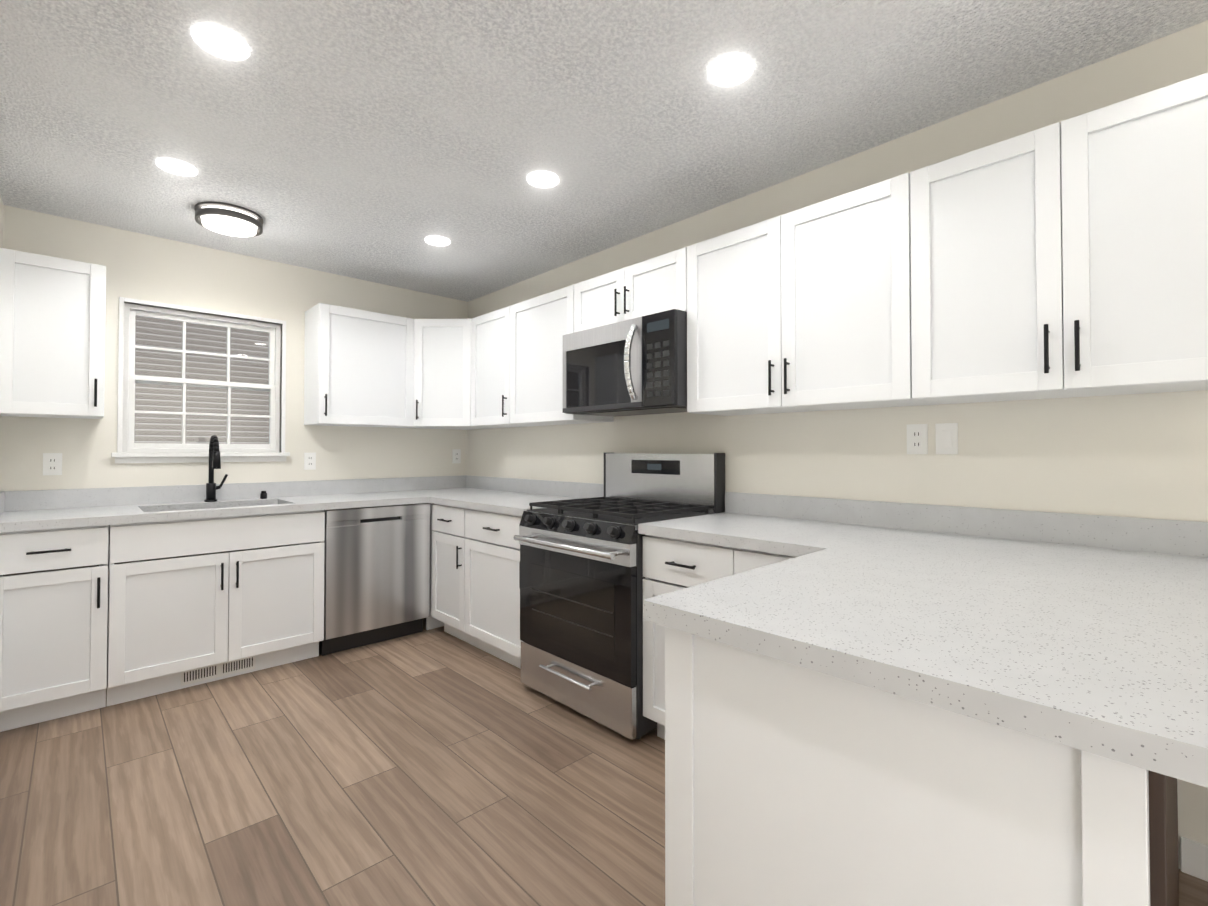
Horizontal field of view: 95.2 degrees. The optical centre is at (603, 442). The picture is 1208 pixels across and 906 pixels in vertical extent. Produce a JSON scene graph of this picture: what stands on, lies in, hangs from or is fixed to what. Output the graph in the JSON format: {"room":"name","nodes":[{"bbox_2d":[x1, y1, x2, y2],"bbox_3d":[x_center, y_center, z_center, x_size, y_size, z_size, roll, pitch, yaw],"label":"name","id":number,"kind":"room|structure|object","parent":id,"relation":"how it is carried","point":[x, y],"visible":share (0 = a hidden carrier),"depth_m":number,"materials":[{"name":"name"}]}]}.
{"room":"kitchen","nodes":[
{"label":"kitchen","id":0,"kind":"room"},
{"bbox_2d":[0,195,2,247],"bbox_3d":[-1.208,0.002,0.770,0.120,2.470,5.420,1,-1,-44],"label":"wall","id":1,"kind":"structure","parent":0,"point":[1,224],"depth_m":2.73,"materials":[{"name":"white paint"}]},
{"bbox_2d":[0,205,467,490],"bbox_3d":[-2.130,0.047,3.722,2.870,2.470,0.120,1,-1,-44],"label":"wall","id":2,"kind":"structure","parent":0,"point":[140,266],"depth_m":3.38,"materials":[{"name":"white paint"}]},
{"bbox_2d":[43,453,61,474],"bbox_3d":[-2.898,0.114,2.896,0.072,0.116,0.009,1,-1,-44],"label":"electrical outlet","id":3,"kind":"object","parent":2,"relation":"attached to","point":[52,463],"visible":1,"depth_m":2.89,"materials":[{"name":"white plastic"}]},
{"bbox_2d":[0,248,105,418],"bbox_3d":[-2.776,-0.517,2.780,0.378,0.770,0.358,1,-1,-44],"label":"upper cabinet","id":4,"kind":"object","parent":2,"relation":"attached to","point":[52,336],"visible":1,"depth_m":2.68,"materials":[{"name":"white wood"}]},
{"bbox_2d":[111,297,289,462],"bbox_3d":[-2.441,-0.344,3.395,0.880,0.932,0.140,1,-1,-44],"label":"window unit","id":5,"kind":"structure","parent":2,"relation":"in","point":[129,450],"depth_m":3.35,"materials":[{"name":"white"}]},
{"bbox_2d":[304,453,315,469],"bbox_3d":[-2.002,0.127,3.753,0.072,0.116,0.009,1,-1,-44],"label":"electrical outlet","id":6,"kind":"object","parent":2,"relation":"attached to","point":[309,461],"visible":1,"depth_m":3.75,"materials":[{"name":"white plastic"}]},
{"bbox_2d":[304,303,413,427],"bbox_3d":[-1.682,-0.502,3.825,0.628,0.770,0.358,1,-1,-44],"label":"upper cabinet","id":7,"kind":"object","parent":2,"relation":"attached to","point":[358,368],"visible":1,"depth_m":3.69,"materials":[{"name":"white wood"}]},
{"bbox_2d":[452,449,460,462],"bbox_3d":[-1.207,0.114,4.514,0.072,0.116,0.009,1,-1,-44],"label":"outlet","id":8,"kind":"object","parent":2,"relation":"attached to","point":[456,455],"visible":1,"depth_m":4.51,"materials":[{"name":"white plastic"}]},
{"bbox_2d":[0,618,1207,905],"bbox_3d":[-0.256,1.282,1.745,2.870,0.060,5.540,1,-1,-44],"label":"floor","id":9,"kind":"structure","parent":0,"point":[436,766],"depth_m":1.96,"materials":[{"name":"brown wood"}]},
{"bbox_2d":[0,525,108,731],"bbox_3d":[-2.664,0.826,2.653,0.392,0.879,0.660,1,-1,-44],"label":"base cabinet","id":10,"kind":"object","parent":9,"relation":"on","point":[53,617],"visible":0.92,"depth_m":2.46,"materials":[{"name":"white wood"}]},
{"bbox_2d":[106,510,324,705],"bbox_3d":[-2.181,0.833,3.116,0.941,0.879,0.660,1,-1,-44],"label":"base cabinet","id":11,"kind":"object","parent":9,"relation":"on","point":[170,620],"visible":0.88,"depth_m":2.85,"materials":[{"name":"white wood"}]},
{"bbox_2d":[0,488,115,494],"bbox_3d":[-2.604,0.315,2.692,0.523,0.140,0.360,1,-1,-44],"label":"backsplash","id":12,"kind":"structure","parent":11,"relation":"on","point":[88,489],"depth_m":2.95,"materials":[{"name":"stone"}]},
{"bbox_2d":[181,656,255,685],"bbox_3d":[-2.055,1.212,2.947,0.330,0.080,0.008,1,-1,-44],"label":"air vent","id":13,"kind":"object","parent":11,"relation":"attached to","point":[213,671],"visible":1,"depth_m":2.94,"materials":[{"name":"white metal"}]},
{"bbox_2d":[0,475,479,531],"bbox_3d":[-1.852,0.326,3.427,2.626,0.140,0.681,1,-1,-44],"label":"countertop","id":14,"kind":"structure","parent":11,"relation":"on","point":[40,509],"depth_m":3.13,"materials":[{"name":"stone"}]},
{"bbox_2d":[204,435,227,501],"bbox_3d":[-2.282,0.154,3.264,0.113,0.398,0.223,1,-1,-44],"label":"faucet","id":15,"kind":"object","parent":14,"relation":"on","point":[214,463],"visible":1,"depth_m":3.28,"materials":[{"name":"black metal"}]},
{"bbox_2d":[260,491,266,498],"bbox_3d":[-2.156,0.332,3.492,0.038,0.050,0.038,1,-1,-44],"label":"soap dispenser","id":16,"kind":"object","parent":14,"relation":"on","point":[263,494],"visible":1,"depth_m":3.48,"materials":[{"name":"black"}]},
{"bbox_2d":[319,503,429,655],"bbox_3d":[-1.610,0.842,3.679,0.654,0.878,0.632,1,-1,-44],"label":"dishwasher","id":17,"kind":"object","parent":9,"relation":"on","point":[376,574],"visible":0.85,"depth_m":3.44,"materials":[{"name":"grey metal"}]},
{"bbox_2d":[426,503,443,629],"bbox_3d":[-1.149,0.849,4.143,0.598,0.879,0.602,1,-1,-44],"label":"base cabinet","id":18,"kind":"object","parent":9,"relation":"on","point":[432,623],"visible":0.04,"depth_m":3.75,"materials":[{"name":"white wood"}]},
{"bbox_2d":[431,503,477,647],"bbox_3d":[-0.791,0.843,3.729,0.660,0.879,0.432,1,-1,-44],"label":"base cabinet","id":19,"kind":"object","parent":9,"relation":"on","point":[448,573],"visible":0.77,"depth_m":3.53,"materials":[{"name":"white wood"}]},
{"bbox_2d":[465,508,521,668],"bbox_3d":[-0.410,0.837,3.332,0.660,0.879,0.663,1,-1,-44],"label":"base cabinet","id":20,"kind":"object","parent":9,"relation":"on","point":[492,585],"visible":0.44,"depth_m":3.15,"materials":[{"name":"white wood"}]},
{"bbox_2d":[428,476,603,515],"bbox_3d":[-0.548,0.327,3.475,0.676,0.140,1.050,1,-1,-44],"label":"countertop","id":21,"kind":"structure","parent":20,"relation":"on","point":[511,496],"depth_m":3.67,"materials":[{"name":"stone"}]},
{"bbox_2d":[513,453,724,739],"bbox_3d":[0.058,0.660,2.768,0.751,1.215,0.796,1,-1,-44],"label":"range","id":22,"kind":"object","parent":9,"relation":"on","point":[581,599],"visible":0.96,"depth_m":2.56,"materials":[{"name":"silver metal"}]},
{"bbox_2d":[643,535,736,739],"bbox_3d":[0.527,0.822,2.352,0.660,0.879,0.444,1,-1,-44],"label":"base cabinet","id":23,"kind":"object","parent":9,"relation":"on","point":[670,565],"visible":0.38,"depth_m":2.24,"materials":[{"name":"white wood"}]},
{"bbox_2d":[734,548,795,573],"bbox_3d":[0.823,0.817,2.064,0.619,0.879,0.375,1,-1,-44],"label":"cabinet filler","id":24,"kind":"object","parent":9,"relation":"on","point":[745,560],"visible":0.1,"depth_m":1.94,"materials":[{"name":"white wood"}]},
{"bbox_2d":[665,626,1178,905],"bbox_3d":[0.903,0.807,1.377,1.470,0.879,0.726,1,-1,-44],"label":"base cabinet","id":25,"kind":"object","parent":9,"relation":"on","point":[788,784],"visible":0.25,"depth_m":0.85,"materials":[{"name":"white wood"}]},
{"bbox_2d":[638,492,1207,787],"bbox_3d":[0.789,0.297,1.476,1.508,0.140,2.083,1,-1,-44],"label":"countertop","id":26,"kind":"structure","parent":25,"relation":"on","point":[1086,633],"depth_m":1.06,"materials":[{"name":"stone"}]},
{"bbox_2d":[0,0,1207,301],"bbox_3d":[-0.256,-1.248,1.783,2.870,0.060,5.540,1,-1,-44],"label":"ceiling","id":27,"kind":"structure","parent":0,"point":[374,140],"depth_m":1.99,"materials":[{"name":"white paint"}]},
{"bbox_2d":[156,158,196,175],"bbox_3d":[-1.869,-1.204,2.412,0.144,0.007,0.144,1,-1,-44],"label":"recessed light","id":28,"kind":"object","parent":27,"relation":"in","point":[176,167],"visible":0.96,"depth_m":2.41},
{"bbox_2d":[192,23,248,60],"bbox_3d":[-1.164,-1.215,1.675,0.144,0.007,0.144,1,-1,-44],"label":"recessed light","id":29,"kind":"object","parent":27,"relation":"in","point":[221,42],"visible":1,"depth_m":1.67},
{"bbox_2d":[194,201,262,236],"bbox_3d":[-1.968,-1.163,2.898,0.300,0.074,0.300,1,-1,-44],"label":"flush ceiling light","id":30,"kind":"object","parent":27,"relation":"attached to","point":[228,219],"visible":1,"depth_m":2.83,"materials":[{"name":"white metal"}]},
{"bbox_2d":[425,236,449,245],"bbox_3d":[-0.984,-1.191,3.259,0.144,0.007,0.144,1,-1,-44],"label":"recessed light","id":31,"kind":"object","parent":27,"relation":"in","point":[437,241],"visible":0.96,"depth_m":3.25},
{"bbox_2d":[527,171,558,187],"bbox_3d":[-0.279,-1.202,2.522,0.144,0.007,0.144,1,-1,-44],"label":"recessed light","id":32,"kind":"object","parent":27,"relation":"in","point":[542,179],"visible":1,"depth_m":2.52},
{"bbox_2d":[708,54,752,86],"bbox_3d":[0.412,-1.213,1.800,0.144,0.007,0.144,1,-1,-44],"label":"recessed light","id":33,"kind":"object","parent":27,"relation":"in","point":[730,70],"visible":1,"depth_m":1.80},
{"bbox_2d":[467,20,1207,868],"bbox_3d":[0.779,0.031,2.671,0.120,2.470,5.420,1,-1,-44],"label":"wall","id":34,"kind":"structure","parent":0,"point":[1135,456],"depth_m":2.07,"materials":[{"name":"white paint"}]},
{"bbox_2d":[397,319,506,429],"bbox_3d":[-1.149,-0.497,4.159,0.617,0.770,0.612,1,-1,-44],"label":"upper cabinet","id":35,"kind":"object","parent":34,"relation":"attached to","point":[442,373],"visible":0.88,"depth_m":3.94,"materials":[{"name":"white wood"}]},
{"bbox_2d":[471,306,546,427],"bbox_3d":[-0.677,-0.501,3.853,0.358,0.770,0.488,1,-1,-44],"label":"upper cabinet","id":36,"kind":"object","parent":34,"relation":"attached to","point":[490,369],"visible":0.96,"depth_m":3.76,"materials":[{"name":"white wood"}]},
{"bbox_2d":[510,285,613,424],"bbox_3d":[-0.288,-0.507,3.446,0.358,0.770,0.633,1,-1,-44],"label":"upper cabinet","id":37,"kind":"object","parent":34,"relation":"attached to","point":[541,326],"visible":0.6,"depth_m":3.36,"materials":[{"name":"white wood"}]},
{"bbox_2d":[574,247,686,332],"bbox_3d":[0.207,-0.751,2.932,0.358,0.298,0.796,1,-1,-44],"label":"upper cabinet","id":38,"kind":"object","parent":34,"relation":"attached to","point":[657,284],"visible":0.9,"depth_m":2.79,"materials":[{"name":"white wood"}]},
{"bbox_2d":[563,309,686,416],"bbox_3d":[0.160,-0.379,2.882,0.483,0.440,0.792,1,-1,-44],"label":"microwave","id":39,"kind":"object","parent":38,"relation":"attached to","point":[635,366],"visible":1,"depth_m":2.70,"materials":[{"name":"grey"}]},
{"bbox_2d":[687,173,938,415],"bbox_3d":[0.809,-0.525,2.299,0.358,0.770,0.942,1,-1,-44],"label":"upper cabinet","id":40,"kind":"object","parent":34,"relation":"attached to","point":[806,309],"visible":1,"depth_m":2.13,"materials":[{"name":"white wood"}]},
{"bbox_2d":[907,424,927,453],"bbox_3d":[1.209,-0.012,2.128,0.009,0.116,0.072,1,-1,-44],"label":"electrical outlet","id":41,"kind":"object","parent":34,"relation":"attached to","point":[917,438],"visible":1,"depth_m":2.12,"materials":[{"name":"white plastic"}]},
{"bbox_2d":[935,423,957,453],"bbox_3d":[1.278,-0.013,2.056,0.008,0.116,0.072,1,-1,-44],"label":"switch plate","id":42,"kind":"object","parent":34,"relation":"attached to","point":[946,438],"visible":1,"depth_m":2.05,"materials":[{"name":"white plastic"}]},
{"bbox_2d":[910,72,1207,403],"bbox_3d":[1.410,-0.534,1.672,0.358,0.770,0.790,1,-1,-44],"label":"upper cabinet","id":43,"kind":"object","parent":34,"relation":"attached to","point":[1067,258],"visible":1,"depth_m":1.56,"materials":[{"name":"white wood"}]},
{"bbox_2d":[1180,836,1207,881],"bbox_3d":[2.101,1.194,1.173,0.012,0.100,1.208,1,-1,-44],"label":"baseboard","id":44,"kind":"structure","parent":34,"relation":"attached to","point":[1194,858],"depth_m":1.58,"materials":[{"name":"white wood"}]},
{"label":"outside","id":45,"kind":"structure","parent":0,"visible":0},
{"bbox_2d":[134,316,269,443],"bbox_3d":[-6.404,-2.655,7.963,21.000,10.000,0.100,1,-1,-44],"label":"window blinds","id":46,"kind":"object","parent":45,"point":[148,324],"depth_m":8.22,"materials":[{"name":"white plastic"}]}
]}

